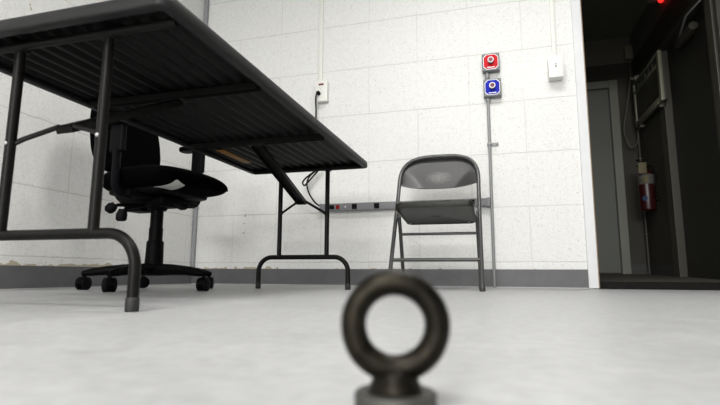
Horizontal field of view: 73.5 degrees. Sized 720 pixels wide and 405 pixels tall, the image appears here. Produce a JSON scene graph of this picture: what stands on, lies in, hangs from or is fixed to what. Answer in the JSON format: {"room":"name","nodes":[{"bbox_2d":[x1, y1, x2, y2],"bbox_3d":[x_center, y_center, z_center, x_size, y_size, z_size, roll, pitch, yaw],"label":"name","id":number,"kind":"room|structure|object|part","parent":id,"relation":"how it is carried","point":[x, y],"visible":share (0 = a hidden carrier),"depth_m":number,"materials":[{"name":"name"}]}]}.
{"room":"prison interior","nodes":[
{"label":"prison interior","id":0,"kind":"room"},
{"bbox_2d":[0,0,204,266],"bbox_3d":[-3.154,-1.581,-1.821,0.100,2.750,12.600,-2,-9,16],"label":"wall","id":1,"kind":"structure","parent":0,"point":[52,174],"depth_m":2.80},
{"bbox_2d":[0,265,191,289],"bbox_3d":[-3.110,-0.285,-2.031,0.008,0.126,12.592,-2,-9,16],"label":"baseboard","id":2,"kind":"structure","parent":1,"relation":"attached to","point":[11,276],"depth_m":2.72,"materials":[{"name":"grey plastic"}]},
{"bbox_2d":[0,284,719,404],"bbox_3d":[-0.404,-0.273,-2.808,5.833,0.100,12.800,-2,-9,16],"label":"floor","id":3,"kind":"structure","parent":0,"point":[221,344],"depth_m":0.60,"materials":[{"name":"grey concrete"}]},
{"bbox_2d":[75,109,227,291],"bbox_3d":[-1.111,-0.070,2.665,0.752,1.090,0.737,-3,-9,24],"label":"office chair","id":4,"kind":"object","parent":3,"relation":"on","point":[135,175],"visible":0.88,"depth_m":2.53,"materials":[{"name":"black plastic"}]},
{"bbox_3d":[-1.210,-0.142,2.438,0.051,0.236,0.114,-3,-9,24],"label":"armrest","id":5,"kind":"part","parent":4,"relation":"part of","materials":[{"name":"black plastic"}]},
{"bbox_3d":[-1.246,0.029,2.545,0.183,0.071,0.043,9,-12,-44],"label":"lever","id":6,"kind":"part","parent":4,"relation":"part of","materials":[{"name":"black plastic"}]},
{"bbox_3d":[-1.388,-0.370,2.833,0.134,0.450,0.476,-3,-9,24],"label":"backrest","id":7,"kind":"part","parent":4,"relation":"part of","materials":[{"name":"black fabric"}]},
{"bbox_3d":[-1.192,0.049,2.520,0.042,0.108,0.157,-5,-10,34],"label":"lever","id":8,"kind":"part","parent":4,"relation":"part of","materials":[{"name":"black plastic"}]},
{"bbox_3d":[-1.061,-0.108,2.647,0.610,0.141,0.524,-3,-9,24],"label":"seat","id":9,"kind":"part","parent":4,"relation":"part of","materials":[{"name":"black fabric"}]},
{"bbox_3d":[-0.973,0.019,2.468,0.306,0.064,0.042,-7,-11,41],"label":"lever","id":10,"kind":"part","parent":4,"relation":"part of","materials":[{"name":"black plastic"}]},
{"bbox_3d":[-1.004,-0.074,2.897,0.051,0.236,0.114,-3,-9,24],"label":"armrest","id":11,"kind":"part","parent":4,"relation":"part of","materials":[{"name":"black plastic"}]},
{"bbox_2d":[0,0,366,311],"bbox_3d":[-0.568,0.012,2.048,0.762,0.752,1.840,-2,-9,16],"label":"folding table","id":12,"kind":"object","parent":3,"relation":"on","point":[154,67],"visible":1,"depth_m":1.53,"materials":[{"name":"black plastic"}]},
{"bbox_3d":[-0.954,-0.434,1.359,0.040,0.030,0.032,-2,-9,16],"label":"hinge plate","id":13,"kind":"part","parent":12,"relation":"part of","materials":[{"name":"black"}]},
{"bbox_3d":[-0.888,-0.183,1.325,0.138,0.061,0.024,0,-8,5],"label":"brace arm","id":14,"kind":"part","parent":12,"relation":"part of","materials":[{"name":"brown metal"}]},
{"bbox_3d":[-0.811,0.162,1.229,0.596,0.189,0.028,-2,-9,16],"label":"leg","id":15,"kind":"part","parent":12,"relation":"part of","materials":[{"name":"grey metal"}]},
{"bbox_3d":[-0.718,-0.189,1.277,0.138,0.061,0.024,-4,-9,27],"label":"brace arm","id":16,"kind":"part","parent":12,"relation":"part of","materials":[{"name":"brown metal"}]},
{"bbox_3d":[-0.795,-0.441,1.303,0.696,0.022,0.022,-2,-9,16],"label":"pivot rail","id":17,"kind":"part","parent":12,"relation":"part of","materials":[{"name":"black metal"}]},
{"bbox_3d":[-0.661,-0.445,1.276,0.040,0.030,0.032,-2,-9,16],"label":"hinge plate","id":18,"kind":"part","parent":12,"relation":"part of","materials":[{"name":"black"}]},
{"bbox_3d":[-0.675,-0.379,1.722,0.690,0.024,0.036,-2,-9,16],"label":"cross rail","id":19,"kind":"part","parent":12,"relation":"part of","materials":[{"name":"black metal"}]},
{"bbox_3d":[-0.566,-0.342,2.101,0.738,0.012,1.816,-2,-9,16],"label":"corrugated panel","id":20,"kind":"part","parent":12,"relation":"part of","materials":[{"name":"black plastic"}]},
{"bbox_3d":[-0.503,-0.290,2.317,0.690,0.024,0.036,-2,-9,16],"label":"cross rail","id":21,"kind":"part","parent":12,"relation":"part of","materials":[{"name":"black metal"}]},
{"bbox_3d":[-0.431,0.037,2.911,0.139,0.094,0.024,-4,-9,27],"label":"brace arm","id":22,"kind":"part","parent":12,"relation":"part of","materials":[{"name":"brown metal"}]},
{"bbox_3d":[-0.343,0.404,2.853,0.596,0.189,0.028,-2,-9,16],"label":"leg","id":23,"kind":"part","parent":12,"relation":"part of","materials":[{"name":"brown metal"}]},
{"bbox_3d":[-0.327,-0.199,2.928,0.696,0.022,0.022,-2,-9,16],"label":"pivot rail","id":24,"kind":"part","parent":12,"relation":"part of","materials":[{"name":"black"}]},
{"bbox_3d":[-0.263,0.031,2.863,0.139,0.094,0.024,0,-8,5],"label":"brace arm","id":25,"kind":"part","parent":12,"relation":"part of","materials":[{"name":"brown metal"}]},
{"bbox_2d":[341,270,449,404],"bbox_3d":[0.025,0.095,0.338,0.058,0.094,0.062,8,-12,-43],"label":"bolt","id":26,"kind":"object","parent":3,"relation":"on","point":[395,378],"visible":1,"depth_m":0.33,"materials":[{"name":"grey metal"}]},
{"bbox_2d":[388,154,485,291],"bbox_3d":[0.460,0.087,2.893,0.550,0.860,0.422,-2,-9,16],"label":"folding chair","id":27,"kind":"object","parent":3,"relation":"on","point":[440,171],"visible":0.95,"depth_m":2.96,"materials":[{"name":"grey metal"}]},
{"bbox_3d":[0.257,0.303,2.979,0.023,0.424,0.195,-2,-9,13],"label":"leg","id":28,"kind":"part","parent":27,"relation":"part of","materials":[{"name":"grey metal"}]},
{"bbox_3d":[0.462,0.065,2.879,0.444,0.092,0.390,-2,-9,16],"label":"seat","id":29,"kind":"part","parent":27,"relation":"part of","materials":[{"name":"grey metal"}]},
{"bbox_3d":[0.504,-0.193,3.083,0.491,0.220,0.115,-2,-9,16],"label":"backrest","id":30,"kind":"part","parent":27,"relation":"part of","materials":[{"name":"grey metal"}]},
{"bbox_3d":[0.704,0.286,2.853,0.023,0.424,0.195,-2,-9,18],"label":"leg","id":31,"kind":"part","parent":27,"relation":"part of","materials":[{"name":"grey metal"}]},
{"bbox_2d":[195,0,594,288],"bbox_3d":[0.043,-0.735,3.808,3.133,2.750,0.100,-2,-9,16],"label":"wall","id":32,"kind":"structure","parent":0,"point":[405,78],"depth_m":3.64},
{"bbox_2d":[190,0,208,266],"bbox_3d":[-1.367,-0.751,4.145,0.038,2.613,0.033,-2,-9,16],"label":"conduit","id":33,"kind":"object","parent":32,"relation":"attached to","point":[206,9],"visible":0.24,"depth_m":4.00,"materials":[{"name":"grey metal"}]},
{"bbox_2d":[318,0,323,80],"bbox_3d":[-0.319,-1.526,3.968,0.036,1.141,0.016,-2,-9,16],"label":"cable raceway","id":34,"kind":"object","parent":32,"relation":"attached to","point":[321,2],"visible":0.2,"depth_m":3.93,"materials":[{"name":"white plastic"}]},
{"bbox_2d":[316,80,328,102],"bbox_3d":[-0.298,-0.880,3.843,0.094,0.170,0.059,-2,-9,16],"label":"outlet box","id":35,"kind":"object","parent":32,"relation":"attached to","point":[322,86],"visible":0.99,"depth_m":3.82,"materials":[{"name":"white plastic"}]},
{"bbox_2d":[191,269,588,287],"bbox_3d":[0.051,0.554,3.557,2.993,0.126,0.008,-2,-9,16],"label":"baseboard","id":36,"kind":"structure","parent":32,"relation":"attached to","point":[572,278],"depth_m":3.42,"materials":[{"name":"grey plastic"}]},
{"bbox_2d":[191,283,588,288],"bbox_3d":[0.055,0.611,3.538,2.979,0.008,0.008,-2,-9,16],"label":"trim","id":37,"kind":"structure","parent":32,"relation":"attached to","point":[191,283],"depth_m":3.37,"materials":[{"name":"grey"}]},
{"bbox_2d":[319,197,489,211],"bbox_3d":[0.302,0.020,3.542,1.264,0.064,0.050,-2,-9,16],"label":"power strip","id":38,"kind":"object","parent":32,"relation":"attached to","point":[485,202],"visible":0.66,"depth_m":3.58,"materials":[{"name":"grey"}]},
{"bbox_2d":[302,91,320,205],"bbox_3d":[-0.362,-0.422,3.755,0.152,0.922,0.084,-2,-9,16],"label":"hanging cable","id":39,"kind":"object","parent":38,"relation":"attached to","point":[317,92],"visible":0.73,"depth_m":3.70,"materials":[{"name":"black plastic"}]},
{"bbox_2d":[482,53,499,78],"bbox_3d":[0.944,-0.983,3.478,0.122,0.192,0.104,-2,-9,16],"label":"station","id":40,"kind":"object","parent":32,"relation":"attached to","point":[490,62],"visible":0.98,"depth_m":3.47,"materials":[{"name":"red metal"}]},
{"bbox_3d":[0.941,-1.014,3.472,0.097,0.105,0.002,-2,-9,16],"label":"plate","id":41,"kind":"part","parent":40,"relation":"part of","materials":[{"name":"red plastic"}]},
{"bbox_3d":[0.942,-1.014,3.474,0.106,0.114,0.004,-2,-9,16],"label":"border plate","id":42,"kind":"part","parent":40,"relation":"part of","materials":[{"name":"white"}]},
{"bbox_2d":[486,98,497,287],"bbox_3d":[0.942,-0.086,3.377,0.076,1.348,0.042,-2,-9,16],"label":"conduit pipe","id":43,"kind":"object","parent":32,"relation":"attached to","point":[489,144],"visible":1,"depth_m":3.37,"materials":[{"name":"silver metal"}]},
{"bbox_2d":[483,78,501,98],"bbox_3d":[0.948,-0.822,3.453,0.122,0.132,0.104,-2,-9,16],"label":"station","id":44,"kind":"object","parent":32,"relation":"attached to","point":[492,87],"visible":1,"depth_m":3.44,"materials":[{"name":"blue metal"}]},
{"bbox_3d":[0.945,-0.824,3.443,0.097,0.105,0.002,-2,-9,16],"label":"plate","id":45,"kind":"part","parent":44,"relation":"part of","materials":[{"name":"blue plastic"}]},
{"bbox_2d":[549,0,556,55],"bbox_3d":[1.378,-1.577,3.487,0.032,1.163,0.016,-2,-9,16],"label":"cable raceway","id":46,"kind":"object","parent":32,"relation":"attached to","point":[551,2],"visible":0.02,"depth_m":3.43,"materials":[{"name":"white plastic"}]},
{"bbox_2d":[547,55,563,81],"bbox_3d":[1.358,-0.933,3.354,0.094,0.156,0.098,-2,-9,16],"label":"switch box","id":47,"kind":"object","parent":32,"relation":"attached to","point":[555,63],"visible":1,"depth_m":3.32,"materials":[{"name":"white plastic"}]},
{"bbox_2d":[570,0,598,287],"bbox_3d":[1.542,-0.479,3.353,0.060,2.116,0.172,-2,-9,16],"label":"trim","id":48,"kind":"structure","parent":32,"relation":"attached to","point":[587,189],"depth_m":3.25,"materials":[{"name":"white paint"}]},
{"bbox_2d":[598,282,719,289],"bbox_3d":[1.993,0.532,3.073,0.874,0.047,0.070,-2,-9,16],"label":"threshold","id":49,"kind":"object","parent":32,"relation":"attached to","point":[603,285],"depth_m":3.06,"materials":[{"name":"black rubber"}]},
{"bbox_2d":[581,0,647,41],"bbox_3d":[2.215,-2.007,4.607,1.500,0.080,2.150,-2,-9,16],"label":"ceiling","id":50,"kind":"structure","parent":0,"point":[601,19],"depth_m":4.98,"materials":[{"name":"grey paint"}]},
{"bbox_2d":[584,37,646,273],"bbox_3d":[2.450,-0.426,5.379,1.420,2.820,0.104,-2,-9,16],"label":"wall","id":51,"kind":"structure","parent":0,"point":[620,72],"depth_m":5.28,"materials":[{"name":"paint"}]},
{"bbox_2d":[586,80,631,273],"bbox_3d":[2.367,-0.291,5.290,0.960,2.125,0.082,-2,-9,16],"label":"door","id":52,"kind":"structure","parent":51,"relation":"in","point":[613,245],"depth_m":5.21,"materials":[{"name":"grey paint"}]},
{"bbox_2d":[624,45,632,60],"bbox_3d":[2.957,-1.646,5.321,0.078,0.156,0.074,-2,-9,16],"label":"junction box","id":53,"kind":"object","parent":51,"relation":"attached to","point":[628,51],"visible":1,"depth_m":5.29,"materials":[{"name":"grey metal"}]},
{"bbox_2d":[623,58,638,147],"bbox_3d":[2.889,-1.076,5.190,0.147,1.016,0.060,-2,-9,16],"label":"cable","id":54,"kind":"object","parent":53,"relation":"hanging from","point":[628,58],"visible":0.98,"depth_m":5.15,"materials":[{"name":"grey plastic"}]},
{"bbox_2d":[595,274,719,288],"bbox_3d":[2.162,0.713,4.138,1.260,0.200,2.100,-2,-9,16],"label":"floor","id":55,"kind":"structure","parent":0,"point":[603,277],"depth_m":3.74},
{"bbox_2d":[630,0,691,265],"bbox_3d":[2.781,-0.602,4.182,0.120,2.820,2.050,-2,-9,16],"label":"wall","id":56,"kind":"structure","parent":0,"point":[658,222],"depth_m":4.64,"materials":[{"name":"paint"}]},
{"bbox_2d":[630,74,639,80],"bbox_3d":[2.886,-1.302,5.050,0.108,0.068,0.068,-2,-9,16],"label":"clip","id":57,"kind":"object","parent":56,"relation":"attached to","point":[635,77],"visible":0.67,"depth_m":5.03,"materials":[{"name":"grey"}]},
{"bbox_2d":[637,132,650,273],"bbox_3d":[2.967,-0.009,5.044,0.036,1.500,0.036,-2,-9,16],"label":"conduit pipe","id":58,"kind":"object","parent":56,"relation":"attached to","point":[646,233],"visible":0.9,"depth_m":4.99,"materials":[{"name":"grey metal"}]},
{"bbox_2d":[635,160,659,211],"bbox_3d":[2.781,-0.170,4.668,0.181,0.508,0.146,-2,-9,16],"label":"fire extinguisher","id":59,"kind":"object","parent":56,"relation":"attached to","point":[647,186],"visible":1,"depth_m":4.62,"materials":[{"name":"red metal"}]},
{"bbox_2d":[642,175,647,182],"bbox_3d":[2.731,-0.223,4.623,0.047,0.070,0.006,-6,-11,37],"label":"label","id":60,"kind":"object","parent":59,"relation":"attached to","point":[644,177],"depth_m":4.62,"materials":[{"name":"yellow paper"}]},
{"bbox_2d":[632,50,667,127],"bbox_3d":[2.812,-1.062,4.689,0.066,0.500,0.860,-2,-9,16],"label":"air conditioner","id":61,"kind":"object","parent":56,"relation":"attached to","point":[650,93],"visible":1,"depth_m":4.58,"materials":[{"name":"grey metal"}]},
{"bbox_2d":[636,69,658,118],"bbox_3d":[2.800,-1.042,4.692,0.014,0.292,0.737,-2,-9,16],"label":"grille","id":62,"kind":"object","parent":61,"relation":"attached to","point":[647,94],"depth_m":4.67,"materials":[{"name":"grey metal"}]},
{"bbox_2d":[631,264,673,275],"bbox_3d":[2.812,0.652,4.654,0.165,0.122,0.780,-2,-9,16],"label":"baseboard","id":63,"kind":"structure","parent":56,"relation":"attached to","point":[666,270],"depth_m":4.80,"materials":[{"name":"grey"}]},
{"bbox_2d":[647,0,662,2],"bbox_3d":[2.659,-1.891,4.341,0.112,0.226,0.120,-2,-9,16],"label":"lamp","id":64,"kind":"object","parent":56,"relation":"attached to","point":[648,1],"visible":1,"depth_m":4.35,"materials":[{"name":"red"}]},
{"bbox_2d":[655,0,719,279],"bbox_3d":[2.641,-0.440,3.809,0.158,2.130,1.210,-2,-9,16],"label":"door","id":65,"kind":"structure","parent":56,"relation":"in","point":[690,116],"depth_m":3.86,"materials":[{"name":"grey paint"}]},
{"bbox_3d":[2.546,-1.421,3.773,0.061,0.066,0.494,-2,-9,18],"label":"closer arm","id":66,"kind":"part","parent":65,"relation":"part of","materials":[{"name":"silver metal"}]},
{"bbox_2d":[712,0,719,69],"bbox_3d":[2.506,-0.466,3.190,0.120,2.260,0.050,-2,-9,16],"label":"wall","id":67,"kind":"structure","parent":0,"point":[715,3],"depth_m":3.31,"materials":[{"name":"paint"}]}
]}

